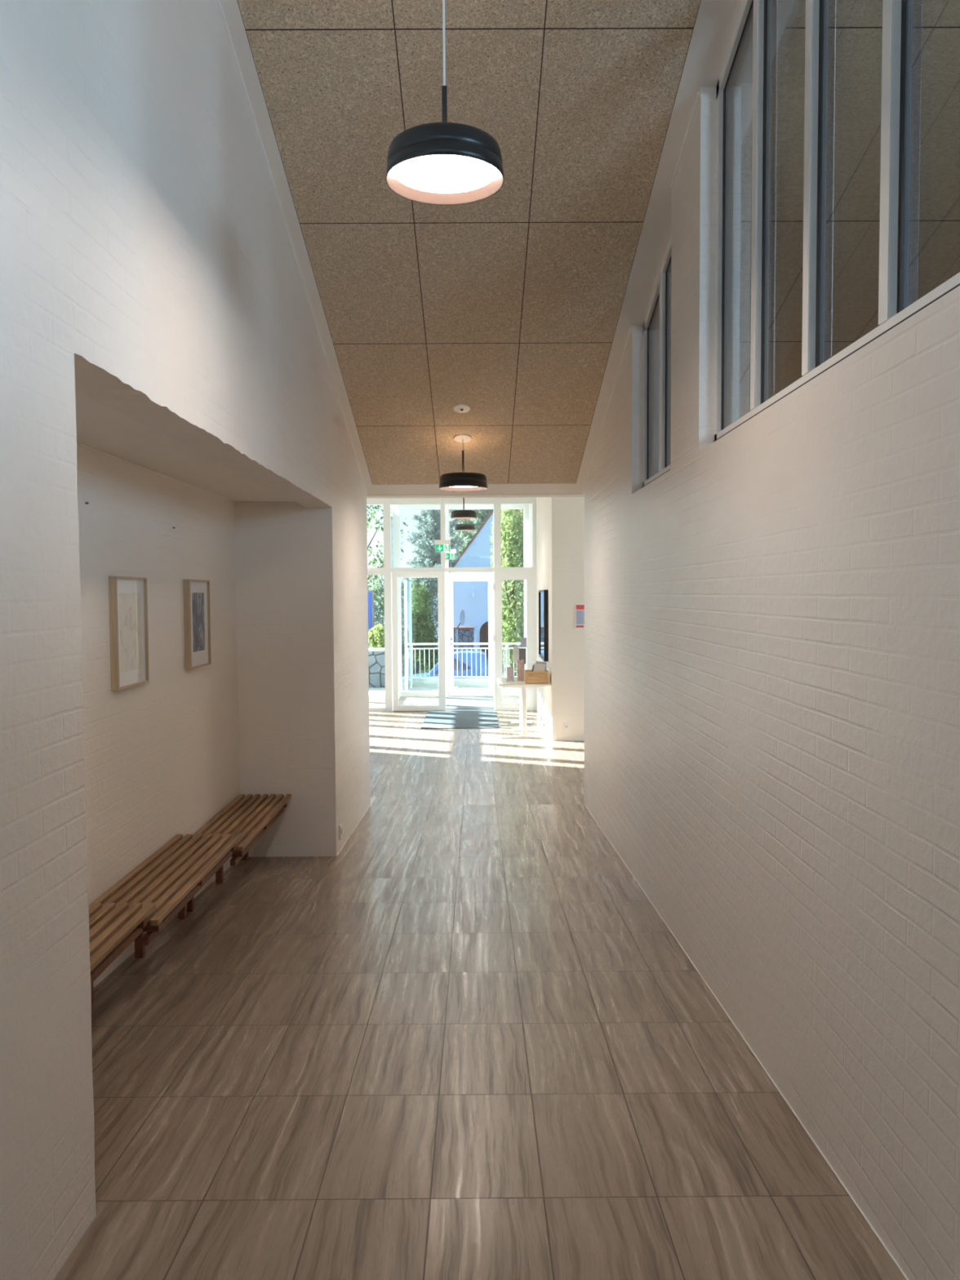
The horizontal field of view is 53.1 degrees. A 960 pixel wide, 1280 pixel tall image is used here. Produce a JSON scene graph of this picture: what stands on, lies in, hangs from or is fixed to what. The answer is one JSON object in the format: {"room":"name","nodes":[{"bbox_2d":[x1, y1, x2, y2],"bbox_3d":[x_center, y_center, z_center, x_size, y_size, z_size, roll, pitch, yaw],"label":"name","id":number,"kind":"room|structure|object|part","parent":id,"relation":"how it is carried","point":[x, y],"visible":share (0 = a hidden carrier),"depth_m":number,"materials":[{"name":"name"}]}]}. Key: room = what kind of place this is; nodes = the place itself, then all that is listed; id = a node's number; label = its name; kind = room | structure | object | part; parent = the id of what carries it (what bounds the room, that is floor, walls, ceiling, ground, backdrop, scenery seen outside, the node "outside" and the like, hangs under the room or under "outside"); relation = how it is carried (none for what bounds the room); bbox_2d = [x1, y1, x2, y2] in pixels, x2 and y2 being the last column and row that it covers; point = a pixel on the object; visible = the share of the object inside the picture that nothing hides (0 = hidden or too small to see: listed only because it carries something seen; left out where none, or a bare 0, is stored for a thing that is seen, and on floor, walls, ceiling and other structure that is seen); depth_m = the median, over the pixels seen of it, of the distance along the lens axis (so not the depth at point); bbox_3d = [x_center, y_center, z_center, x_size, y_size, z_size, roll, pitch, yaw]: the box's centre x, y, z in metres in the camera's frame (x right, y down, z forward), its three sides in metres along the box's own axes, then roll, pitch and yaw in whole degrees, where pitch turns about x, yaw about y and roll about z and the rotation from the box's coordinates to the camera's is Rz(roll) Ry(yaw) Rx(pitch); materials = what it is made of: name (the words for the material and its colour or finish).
{"room":"corridor","nodes":[
{"label":"corridor","id":0,"kind":"room"},
{"bbox_2d":[0,0,369,1279],"bbox_3d":[-1.460,-1.161,2.812,0.913,6.452,11.740,0,3,0],"label":"wall","id":1,"kind":"structure","parent":0,"point":[149,271],"depth_m":3.33,"materials":[{"name":"paint"}]},
{"bbox_2d":[108,576,149,690],"bbox_3d":[-1.650,-0.039,4.530,0.035,0.515,0.405,0,3,0],"label":"picture frame","id":2,"kind":"object","parent":1,"relation":"attached to","point":[127,596],"visible":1,"depth_m":4.50,"materials":[{"name":"brown wood"}]},
{"bbox_2d":[119,592,142,672],"bbox_3d":[-1.645,-0.039,4.530,0.001,0.365,0.275,0,3,0],"label":"artwork","id":3,"kind":"object","parent":2,"relation":"attached to","point":[130,603],"depth_m":4.53},
{"bbox_2d":[183,579,211,670],"bbox_3d":[-1.654,-0.096,5.636,0.035,0.512,0.410,0,3,0],"label":"picture frame","id":4,"kind":"object","parent":1,"relation":"attached to","point":[197,610],"visible":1,"depth_m":5.60,"materials":[{"name":"brown wood"}]},
{"bbox_2d":[191,592,204,652],"bbox_3d":[-1.649,-0.106,5.636,0.001,0.342,0.240,0,3,0],"label":"artwork","id":5,"kind":"object","parent":4,"relation":"attached to","point":[197,598],"depth_m":5.63},
{"bbox_2d":[338,822,342,839],"bbox_3d":[-0.997,1.368,6.871,0.011,0.103,0.083,0,3,0],"label":"wall socket","id":6,"kind":"object","parent":1,"relation":"attached to","point":[340,824],"visible":1,"depth_m":6.85,"materials":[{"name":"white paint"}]},
{"bbox_2d":[76,442,908,1279],"bbox_3d":[-0.344,0.516,2.892,2.636,2.576,11.730,0,3,0],"label":"trim","id":7,"kind":"structure","parent":1,"relation":"attached to","point":[77,443],"depth_m":3.67,"materials":[{"name":"white wood"}]},
{"bbox_2d":[53,695,906,1279],"bbox_3d":[0.032,1.372,7.526,9.300,0.915,21.500,0,3,0],"label":"floor","id":8,"kind":"structure","parent":0,"point":[463,1040],"depth_m":3.23,"materials":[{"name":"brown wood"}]},
{"bbox_2d":[88,902,155,983],"bbox_3d":[-1.470,1.303,3.158,0.357,0.440,1.388,0,3,0],"label":"slatted bench","id":9,"kind":"object","parent":8,"relation":"on","point":[112,930],"visible":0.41,"depth_m":3.60,"materials":[{"name":"brown wood"}]},
{"bbox_3d":[-1.354,1.178,3.152,0.030,0.033,1.348,0,3,0],"label":"rail","id":10,"kind":"part","parent":9,"relation":"part of","materials":[{"name":"brown wood"}]},
{"bbox_2d":[88,833,241,1005],"bbox_3d":[-1.474,1.312,4.564,0.357,0.440,1.388,0,3,0],"label":"slatted bench","id":11,"kind":"object","parent":8,"relation":"on","point":[171,877],"visible":0.72,"depth_m":4.51,"materials":[{"name":"brown wood"}]},
{"bbox_3d":[-1.605,1.348,3.920,0.038,0.292,0.040,0,3,0],"label":"leg","id":12,"kind":"part","parent":11,"relation":"part of","materials":[{"name":"brown wood"}]},
{"bbox_3d":[-1.607,1.335,4.535,0.038,0.325,0.040,0,3,0],"label":"leg","id":13,"kind":"part","parent":11,"relation":"part of","materials":[{"name":"brown wood"}]},
{"bbox_3d":[-1.609,1.321,5.191,0.038,0.362,0.040,0,3,0],"label":"leg","id":14,"kind":"part","parent":11,"relation":"part of","materials":[{"name":"brown wood"}]},
{"bbox_3d":[-1.359,1.186,4.558,0.030,0.033,1.348,0,3,0],"label":"rail","id":15,"kind":"part","parent":11,"relation":"part of","materials":[{"name":"brown wood"}]},
{"bbox_2d":[186,794,291,911],"bbox_3d":[-1.479,1.320,5.970,0.357,0.440,1.388,0,3,0],"label":"slatted bench","id":16,"kind":"object","parent":8,"relation":"on","point":[249,814],"visible":0.7,"depth_m":5.94,"materials":[{"name":"brown wood"}]},
{"bbox_3d":[-1.609,1.357,5.326,0.038,0.292,0.040,0,3,0],"label":"leg","id":17,"kind":"part","parent":16,"relation":"part of","materials":[{"name":"brown wood"}]},
{"bbox_3d":[-1.611,1.343,5.941,0.038,0.325,0.040,0,3,0],"label":"leg","id":18,"kind":"part","parent":16,"relation":"part of","materials":[{"name":"brown wood"}]},
{"bbox_3d":[-1.614,1.330,6.597,0.038,0.362,0.040,0,3,0],"label":"leg","id":19,"kind":"part","parent":16,"relation":"part of","materials":[{"name":"brown wood"}]},
{"bbox_3d":[-1.363,1.195,5.964,0.030,0.033,1.348,0,3,0],"label":"rail","id":20,"kind":"part","parent":16,"relation":"part of","materials":[{"name":"brown wood"}]},
{"bbox_2d":[421,711,498,728],"bbox_3d":[-0.291,1.222,14.801,1.125,0.012,1.950,0,3,0],"label":"door mat","id":21,"kind":"object","parent":8,"relation":"on","point":[433,719],"visible":1,"depth_m":14.65,"materials":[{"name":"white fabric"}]},
{"bbox_2d":[431,697,493,709],"bbox_3d":[-0.299,1.114,17.008,1.065,0.012,1.830,0,3,0],"label":"door mat","id":22,"kind":"object","parent":8,"relation":"on","point":[451,703],"visible":0.86,"depth_m":16.91,"materials":[{"name":"white fabric"}]},
{"bbox_2d":[510,637,533,724],"bbox_3d":[0.620,0.600,14.409,0.330,1.278,0.280,0,3,0],"label":"stand","id":23,"kind":"object","parent":8,"relation":"on","point":[518,654],"visible":0.73,"depth_m":14.35,"materials":[{"name":"grey plastic"}]},
{"bbox_2d":[512,646,519,662],"bbox_3d":[0.538,0.224,14.340,0.090,0.240,0.100,0,3,0],"label":"dispenser","id":24,"kind":"object","parent":23,"relation":"on","point":[515,649],"depth_m":14.29,"materials":[{"name":"grey plastic"}]},
{"bbox_3d":[0.623,1.233,14.440,0.330,0.010,0.280,0,3,0],"label":"plate","id":25,"kind":"part","parent":23,"relation":"part of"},
{"bbox_3d":[0.633,0.242,14.381,0.110,0.240,0.040,0,3,0],"label":"plate","id":26,"kind":"part","parent":23,"relation":"part of","materials":[{"name":"grey plastic"}]},
{"bbox_2d":[497,677,551,738],"bbox_3d":[0.591,0.929,13.213,0.690,0.738,0.940,0,3,0],"label":"table","id":27,"kind":"object","parent":8,"relation":"on","point":[502,682],"visible":0.85,"depth_m":12.86,"materials":[{"name":"white paint"}]},
{"bbox_2d":[506,666,514,681],"bbox_3d":[0.413,0.463,13.120,0.110,0.200,0.160,0,3,0],"label":"brochure holder","id":28,"kind":"object","parent":27,"relation":"on","point":[509,669],"visible":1,"depth_m":13.10,"materials":[{"name":"plastic"}]},
{"bbox_2d":[516,660,524,681],"bbox_3d":[0.555,0.415,13.168,0.105,0.290,0.160,0,3,0],"label":"brochure holder","id":29,"kind":"object","parent":27,"relation":"on","point":[520,663],"visible":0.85,"depth_m":13.14,"materials":[{"name":"plastic"}]},
{"bbox_3d":[0.589,0.911,13.523,0.060,0.687,0.060,0,3,0],"label":"leg","id":30,"kind":"part","parent":27,"relation":"part of","materials":[{"name":"white wood"}]},
{"bbox_3d":[0.592,0.942,12.883,0.060,0.687,0.060,0,3,0],"label":"leg","id":31,"kind":"part","parent":27,"relation":"part of","materials":[{"name":"white wood"}]},
{"bbox_2d":[524,669,549,684],"bbox_3d":[0.757,0.491,12.887,0.315,0.164,0.310,0,3,0],"label":"wooden crate","id":32,"kind":"object","parent":27,"relation":"on","point":[527,673],"visible":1,"depth_m":12.74,"materials":[{"name":"brown wood"}]},
{"bbox_3d":[0.615,0.499,12.736,0.028,0.164,0.010,0,3,0],"label":"corner post","id":33,"kind":"part","parent":32,"relation":"part of","materials":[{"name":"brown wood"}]},
{"bbox_2d":[531,663,545,679],"bbox_3d":[0.779,0.438,12.933,0.210,0.244,0.073,0,3,0],"label":"leaflet","id":34,"kind":"object","parent":32,"relation":"in","point":[538,667],"visible":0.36,"depth_m":12.95,"materials":[{"name":"white paper"}]},
{"bbox_2d":[535,661,546,675],"bbox_3d":[0.816,0.421,12.970,0.165,0.274,0.068,0,3,0],"label":"leaflet","id":35,"kind":"object","parent":32,"relation":"in","point":[537,662],"visible":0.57,"depth_m":12.99,"materials":[{"name":"white paper"}]},
{"bbox_3d":[0.900,0.497,12.737,0.028,0.164,0.010,0,3,0],"label":"corner post","id":36,"kind":"part","parent":32,"relation":"part of","materials":[{"name":"brown wood"}]},
{"bbox_2d":[528,497,551,737],"bbox_3d":[1.037,-0.500,15.474,0.215,3.870,5.448,0,3,0],"label":"wall","id":37,"kind":"structure","parent":0,"point":[543,504],"depth_m":14.12,"materials":[{"name":"white paint"}]},
{"bbox_2d":[366,497,536,711],"bbox_3d":[-1.540,-0.630,15.887,4.935,3.620,0.132,0,3,0],"label":"window","id":38,"kind":"structure","parent":37,"relation":"in","point":[500,574],"depth_m":15.81,"materials":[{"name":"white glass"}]},
{"bbox_2d":[391,572,495,711],"bbox_3d":[-0.599,0.030,15.843,1.690,2.295,0.110,0,3,0],"label":"door","id":39,"kind":"structure","parent":38,"relation":"attached to","point":[441,575],"depth_m":15.80,"materials":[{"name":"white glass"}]},
{"bbox_3d":[-1.005,0.027,15.824,0.867,2.283,0.055,0,3,0],"label":"frame","id":40,"kind":"part","parent":39,"relation":"part of","materials":[{"name":"white wood"}]},
{"bbox_3d":[0.615,0.011,15.927,0.522,2.190,0.110,0,3,0],"label":"light frame","id":41,"kind":"part","parent":38,"relation":"part of","materials":[{"name":"white wood"}]},
{"bbox_2d":[382,504,528,706],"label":"window","id":42,"kind":"structure","parent":37,"relation":"in","point":[395,508],"depth_m":18.05,"materials":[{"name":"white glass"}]},
{"bbox_3d":[-1.562,-0.685,17.011,0.100,3.620,2.120,0,3,0],"label":"frame","id":43,"kind":"part","parent":42,"relation":"part of","materials":[{"name":"white wood"}]},
{"bbox_3d":[-1.561,-0.620,17.014,0.012,3.330,2.120,0,3,0],"label":"pane","id":44,"kind":"part","parent":42,"relation":"part of","materials":[{"name":"clear glass"}]},
{"bbox_2d":[448,577,493,695],"bbox_3d":[-0.159,-0.060,18.050,0.837,2.230,0.177,0,3,0],"label":"door","id":45,"kind":"structure","parent":42,"relation":"attached to","point":[454,691],"depth_m":18.08,"materials":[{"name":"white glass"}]},
{"bbox_2d":[538,590,548,661],"bbox_3d":[0.906,-0.224,13.776,0.058,0.985,1.135,0,3,0],"label":"mirror","id":46,"kind":"object","parent":37,"relation":"attached to","point":[543,594],"visible":1,"depth_m":13.35,"materials":[{"name":"black mirror"}]},
{"bbox_3d":[0.899,-0.223,13.776,0.014,0.923,1.063,0,3,0],"label":"glass","id":47,"kind":"part","parent":46,"relation":"part of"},
{"bbox_2d":[551,497,584,741],"bbox_3d":[2.697,-0.372,12.657,3.515,3.870,0.200,0,3,0],"label":"wall","id":48,"kind":"structure","parent":0,"point":[567,513],"depth_m":12.56,"materials":[{"name":"painted plaster"}]},
{"bbox_2d":[563,723,569,729],"bbox_3d":[1.134,1.136,12.620,0.083,0.083,0.009,0,3,0],"label":"wall socket","id":49,"kind":"object","parent":48,"relation":"attached to","point":[566,726],"visible":1,"depth_m":12.62,"materials":[{"name":"white paint"}]},
{"bbox_2d":[552,739,584,741],"bbox_3d":[1.960,1.315,12.629,2.010,0.012,0.015,0,3,0],"label":"baseboard","id":50,"kind":"structure","parent":48,"relation":"attached to","point":[556,740],"depth_m":12.62,"materials":[{"name":"white paint"}]},
{"bbox_2d":[574,604,584,628],"bbox_3d":[1.358,-0.311,12.547,0.235,0.325,0.014,0,3,0],"label":"notice","id":51,"kind":"object","parent":48,"relation":"attached to","point":[579,608],"visible":0.59,"depth_m":12.54,"materials":[{"name":"white paper"}]},
{"bbox_2d":[236,0,959,484],"bbox_3d":[1.374,-2.899,2.617,6.600,3.703,12.100,0,3,0],"label":"ceiling","id":52,"kind":"structure","parent":0,"point":[506,305],"depth_m":4.80,"materials":[{"name":"brown wood"}]},
{"bbox_2d":[386,0,503,204],"bbox_3d":[-0.117,-2.073,3.112,0.385,1.149,0.385,0,3,0],"label":"pendant lamp","id":53,"kind":"object","parent":52,"relation":"hanging from","point":[444,162],"visible":1,"depth_m":3.10,"materials":[{"name":"black metal"}]},
{"bbox_3d":[-0.116,-1.704,3.130,0.017,0.190,0.017,0,3,0],"label":"stem","id":54,"kind":"part","parent":53,"relation":"part of","materials":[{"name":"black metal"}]},
{"bbox_3d":[-0.115,-1.555,3.138,0.385,0.112,0.385,0,3,0],"label":"lamp shade","id":55,"kind":"part","parent":53,"relation":"part of","materials":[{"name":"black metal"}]},
{"bbox_2d":[392,154,497,193],"bbox_3d":[-0.115,-1.531,3.139,0.340,0.003,0.340,0,3,0],"label":"diffuser","id":56,"kind":"object","parent":53,"relation":"attached to","point":[441,173],"depth_m":3.16,"materials":[{"name":"white plastic"}]},
{"bbox_2d":[453,404,470,413],"bbox_3d":[-0.134,-1.705,7.075,0.126,0.043,0.126,0,3,0],"label":"smoke detector","id":57,"kind":"object","parent":52,"relation":"attached to","point":[460,408],"visible":1,"depth_m":7.06,"materials":[{"name":"white paint"}]},
{"bbox_2d":[439,433,487,491],"bbox_3d":[-0.134,-1.403,7.580,0.385,0.421,0.385,0,3,0],"label":"pendant lamp","id":58,"kind":"object","parent":52,"relation":"hanging from","point":[463,481],"visible":1,"depth_m":7.47,"materials":[{"name":"black metal"}]},
{"bbox_3d":[-0.134,-1.398,7.580,0.017,0.190,0.017,0,3,0],"label":"stem","id":59,"kind":"part","parent":58,"relation":"part of","materials":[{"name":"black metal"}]},
{"bbox_3d":[-0.133,-1.249,7.588,0.385,0.112,0.385,0,3,0],"label":"lamp shade","id":60,"kind":"part","parent":58,"relation":"part of","materials":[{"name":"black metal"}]},
{"bbox_3d":[-0.040,-2.595,3.253,1.800,2.936,10.360,0,3,0],"label":"acoustic panel","id":61,"kind":"part","parent":52,"relation":"part of","materials":[{"name":"brown wood"}]},
{"bbox_3d":[2.850,-2.747,2.678,3.150,3.262,11.515,0,3,0],"label":"acoustic panel","id":62,"kind":"part","parent":52,"relation":"part of","materials":[{"name":"brown wood"}]},
{"bbox_2d":[584,83,959,1279],"bbox_3d":[1.074,-1.167,2.825,0.220,6.434,11.750,0,3,0],"label":"wall","id":63,"kind":"structure","parent":0,"point":[772,619],"depth_m":2.92,"materials":[{"name":"paint"}]},
{"bbox_2d":[366,493,584,497],"bbox_3d":[0.010,-1.740,8.836,9.300,0.835,0.220,0,3,0],"label":"trim","id":64,"kind":"structure","parent":63,"relation":"attached to","point":[569,495],"depth_m":8.84,"materials":[{"name":"white paint"}]},
{"bbox_2d":[217,0,742,496],"bbox_3d":[0.039,-2.705,2.772,2.112,3.346,11.800,0,3,0],"label":"trim","id":65,"kind":"structure","parent":63,"relation":"attached to","point":[716,20],"depth_m":5.00,"materials":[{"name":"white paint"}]},
{"bbox_2d":[632,232,671,493],"bbox_3d":[1.024,-1.581,5.406,0.134,1.399,1.205,0,3,0],"label":"window","id":66,"kind":"structure","parent":63,"relation":"in","point":[660,306],"depth_m":5.45,"materials":[{"name":"white paint"}]},
{"bbox_2d":[702,0,959,449],"bbox_3d":[1.032,-2.163,1.778,0.134,2.914,4.755,0,3,0],"label":"window","id":67,"kind":"structure","parent":63,"relation":"in","point":[757,22],"depth_m":2.99,"materials":[{"name":"white paint"}]},
{"bbox_3d":[1.007,-0.711,1.849,0.066,0.007,4.751,0,3,0],"label":"sill","id":68,"kind":"part","parent":67,"relation":"part of","materials":[{"name":"white paint"}]},
{"bbox_3d":[-0.010,-2.485,13.495,9.300,0.300,9.400,0,3,0],"label":"ceiling","id":69,"kind":"structure","parent":0,"visible":0},
{"bbox_2d":[434,506,450,551],"bbox_3d":[-0.602,-1.915,15.373,0.251,1.005,0.070,0,3,0],"label":"exit sign","id":70,"kind":"object","parent":69,"relation":"hanging from","point":[441,545],"visible":0.96,"depth_m":15.38,"materials":[{"name":"white paint"}]},
{"bbox_3d":[-0.596,-1.474,15.394,0.235,0.122,0.012,0,3,0],"label":"light panel","id":71,"kind":"part","parent":70,"relation":"part of","materials":[{"name":"green plastic"}]},
{"bbox_3d":[-0.599,-2.006,15.368,0.011,0.823,0.011,1,3,22],"label":"rod","id":72,"kind":"part","parent":70,"relation":"part of","materials":[{"name":"white paint"}]},
{"bbox_2d":[445,504,456,559],"bbox_3d":[-0.565,-1.987,17.422,0.251,1.060,0.070,0,3,0],"label":"exit sign","id":73,"kind":"object","parent":69,"relation":"hanging from","point":[451,555],"visible":0.77,"depth_m":17.44,"materials":[{"name":"white paint"}]},
{"bbox_3d":[-0.558,-1.519,17.445,0.235,0.122,0.012,0,3,0],"label":"light panel","id":74,"kind":"part","parent":73,"relation":"part of","materials":[{"name":"green plastic"}]},
{"bbox_2d":[450,497,476,519],"bbox_3d":[-0.240,-2.076,14.115,0.385,0.575,0.385,0,3,0],"label":"pendant lamp","id":75,"kind":"object","parent":69,"relation":"hanging from","point":[464,513],"visible":0.97,"depth_m":13.98,"materials":[{"name":"black metal"}]},
{"bbox_3d":[-0.239,-1.845,14.126,0.385,0.112,0.385,0,3,0],"label":"lamp shade","id":76,"kind":"part","parent":75,"relation":"part of","materials":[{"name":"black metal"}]},
{"bbox_2d":[454,519,475,531],"bbox_3d":[-0.261,-2.229,17.111,0.385,0.560,0.385,0,3,0],"label":"pendant lamp","id":77,"kind":"object","parent":69,"relation":"hanging from","point":[465,526],"visible":0.94,"depth_m":16.98,"materials":[{"name":"black metal"}]},
{"bbox_3d":[-0.260,-2.006,17.122,0.385,0.112,0.385,0,3,0],"label":"lamp shade","id":78,"kind":"part","parent":77,"relation":"part of","materials":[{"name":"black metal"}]},
{"label":"outside","id":79,"kind":"structure","parent":0,"visible":0},
{"bbox_2d":[382,619,506,676],"bbox_3d":[-0.294,-0.798,85.112,120.000,0.400,129.900,0,3,0],"label":"floor","id":80,"kind":"structure","parent":79,"point":[504,669],"depth_m":38.60,"materials":[{"name":"concrete"}]},
{"bbox_2d":[367,590,373,648],"bbox_3d":[-2.801,0.487,21.749,0.820,3.230,0.100,0,3,0],"label":"sign board","id":81,"kind":"object","parent":80,"relation":"on","point":[370,593],"visible":0.16,"depth_m":21.65,"materials":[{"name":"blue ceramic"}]},
{"bbox_3d":[-2.806,-0.312,21.710,0.820,1.630,0.100,0,3,0],"label":"frame","id":82,"kind":"part","parent":81,"relation":"part of","materials":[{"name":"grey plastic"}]},
{"bbox_2d":[368,623,384,648],"bbox_3d":[-2.252,0.885,20.892,0.638,2.514,0.607,1,3,26],"label":"shrub","id":83,"kind":"object","parent":80,"relation":"on","point":[375,635],"visible":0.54,"depth_m":20.78,"materials":[{"name":"green plant"}]},
{"bbox_2d":[373,599,384,626],"bbox_3d":[-4.429,-0.096,26.984,3.314,4.205,2.985,0,3,7],"label":"bush","id":84,"kind":"object","parent":80,"relation":"on","point":[375,604],"visible":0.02,"depth_m":27.63,"materials":[{"name":"green plant"}]},
{"bbox_2d":[366,505,408,616],"bbox_3d":[-4.073,-1.720,30.799,3.612,6.777,3.688,0,3,0],"label":"tree","id":85,"kind":"object","parent":80,"relation":"on","point":[370,518],"visible":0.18,"depth_m":30.83,"materials":[{"name":"green plant"}]},
{"bbox_2d":[367,564,438,676],"bbox_3d":[-2.717,-0.475,33.779,3.252,4.482,2.758,-2,3,-29],"label":"bush","id":86,"kind":"object","parent":80,"relation":"on","point":[428,581],"visible":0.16,"depth_m":33.35,"materials":[{"name":"green plant"}]},
{"bbox_2d":[403,580,438,672],"bbox_3d":[-1.902,-0.290,30.980,1.227,3.326,1.119,0,3,0],"label":"bush","id":87,"kind":"object","parent":80,"relation":"on","point":[423,632],"visible":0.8,"depth_m":30.78,"materials":[{"name":"green plant"}]},
{"bbox_2d":[402,509,464,590],"bbox_3d":[-2.745,-5.758,56.807,5.161,12.293,4.629,0,3,0],"label":"conifer tree","id":88,"kind":"object","parent":80,"relation":"on","point":[428,557],"visible":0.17,"depth_m":56.23,"materials":[{"name":"green plant"}]},
{"bbox_2d":[401,650,488,678],"bbox_3d":[-1.108,1.068,27.881,3.114,1.455,1.620,0,3,0],"label":"car","id":89,"kind":"object","parent":80,"relation":"on","point":[466,660],"visible":0.11,"depth_m":27.17,"materials":[{"name":"blue paint"}]},
{"bbox_2d":[455,609,465,651],"bbox_3d":[-0.725,0.249,32.969,0.290,2.590,0.496,1,3,17],"label":"traffic mirror","id":90,"kind":"object","parent":80,"relation":"on","point":[462,616],"visible":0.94,"depth_m":32.98,"materials":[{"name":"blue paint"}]},
{"bbox_2d":[453,626,474,651],"bbox_3d":[-0.930,0.367,39.011,1.400,1.770,0.400,0,3,0],"label":"wall","id":91,"kind":"structure","parent":80,"relation":"on","point":[465,634],"depth_m":38.84,"materials":[{"name":"stone"}]},
{"bbox_2d":[439,509,492,562],"bbox_3d":[-0.155,-6.513,67.587,9.287,12.722,9.466,1,3,18],"label":"conifer tree","id":92,"kind":"object","parent":80,"relation":"on","point":[482,514],"visible":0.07,"depth_m":66.50,"materials":[{"name":"green plant"}]},
{"bbox_2d":[417,509,524,668],"bbox_3d":[0.265,-2.279,43.142,6.350,6.640,6.800,0,3,0],"label":"house","id":93,"kind":"structure","parent":80,"relation":"on","point":[471,597],"depth_m":39.94,"materials":[{"name":"blue painted plaster"},{"name":"red roof tile"}]},
{"bbox_3d":[0.485,0.194,40.033,1.000,2.000,0.049,0,3,0],"label":"arched door","id":94,"kind":"part","parent":93,"relation":"part of","materials":[{"name":"brown wood"}]},
{"bbox_2d":[474,632,476,650],"bbox_3d":[-0.179,0.471,38.944,0.098,1.560,0.150,0,3,0],"label":"gate post","id":95,"kind":"object","parent":80,"relation":"on","point":[475,633],"visible":0.36,"depth_m":38.85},
{"bbox_2d":[488,509,524,675],"bbox_3d":[1.024,-1.471,27.466,1.510,6.546,1.758,0,3,0],"label":"tree","id":96,"kind":"object","parent":80,"relation":"on","point":[513,615],"visible":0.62,"depth_m":27.17,"materials":[{"name":"green plant"}]},
{"bbox_2d":[501,509,524,548],"bbox_3d":[4.910,-3.153,50.675,8.200,7.600,5.300,0,3,0],"label":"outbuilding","id":97,"kind":"structure","parent":80,"relation":"on","point":[513,509],"depth_m":49.90,"materials":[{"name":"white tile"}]},
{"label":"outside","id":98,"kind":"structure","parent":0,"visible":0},
{"bbox_2d":[368,687,519,696],"bbox_3d":[-0.058,1.213,19.232,18.000,0.395,1.900,0,3,0],"label":"floor","id":99,"kind":"structure","parent":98,"point":[375,691],"depth_m":19.46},
{"bbox_2d":[368,648,385,688],"bbox_3d":[-5.414,0.746,20.140,7.300,1.100,0.460,0,3,0],"label":"stone wall","id":100,"kind":"structure","parent":99,"relation":"on","point":[375,655],"depth_m":19.94,"materials":[{"name":"stone"}]},
{"bbox_2d":[401,678,508,688],"bbox_3d":[2.098,1.077,20.034,7.680,0.565,0.260,0,3,0],"label":"trim","id":101,"kind":"structure","parent":100,"relation":"attached to","point":[416,682],"depth_m":19.89,"materials":[{"name":"concrete"}]},
{"bbox_2d":[412,642,524,679],"bbox_3d":[0.560,0.432,19.977,3.988,0.756,0.044,0,3,0],"label":"railing","id":102,"kind":"object","parent":101,"relation":"on","point":[506,644],"visible":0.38,"depth_m":19.96,"materials":[{"name":"white metal"}]},
{"bbox_3d":[-1.415,0.454,19.971,0.038,0.735,0.040,0,3,0],"label":"post","id":103,"kind":"part","parent":102,"relation":"part of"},
{"bbox_3d":[0.561,0.764,19.993,3.950,0.023,0.024,0,3,0],"label":"rail","id":104,"kind":"part","parent":102,"relation":"part of","materials":[{"name":"white metal"}]},
{"bbox_3d":[0.558,0.075,19.959,3.950,0.042,0.044,0,3,0],"label":"rail","id":105,"kind":"part","parent":102,"relation":"part of","materials":[{"name":"white metal"}]},
{"bbox_3d":[0.558,0.170,19.964,3.950,0.027,0.028,0,3,0],"label":"rail","id":106,"kind":"part","parent":102,"relation":"part of","materials":[{"name":"white metal"}]},
{"bbox_3d":[0.555,0.442,19.977,0.038,0.735,0.040,0,3,0],"label":"post","id":107,"kind":"part","parent":102,"relation":"part of","materials":[{"name":"white metal"}]},
{"bbox_2d":[404,580,412,691],"bbox_3d":[-1.425,-0.077,19.139,0.050,2.204,1.350,0,3,0],"label":"glass screen","id":108,"kind":"object","parent":99,"relation":"on","point":[407,584],"visible":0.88,"depth_m":19.02,"materials":[{"name":"clear glass"}]},
{"bbox_3d":[-1.423,-0.045,18.490,0.050,2.204,0.050,0,3,0],"label":"post","id":109,"kind":"part","parent":108,"relation":"part of","materials":[{"name":"white metal"}]},
{"bbox_3d":[-1.426,-0.109,19.137,0.012,2.140,1.250,0,3,0],"label":"pane","id":110,"kind":"part","parent":108,"relation":"part of","materials":[{"name":"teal glass"}]},
{"bbox_3d":[-1.428,-0.108,19.788,0.050,2.204,0.050,0,3,0],"label":"post","id":111,"kind":"part","parent":108,"relation":"part of","materials":[{"name":"white metal"}]}
]}

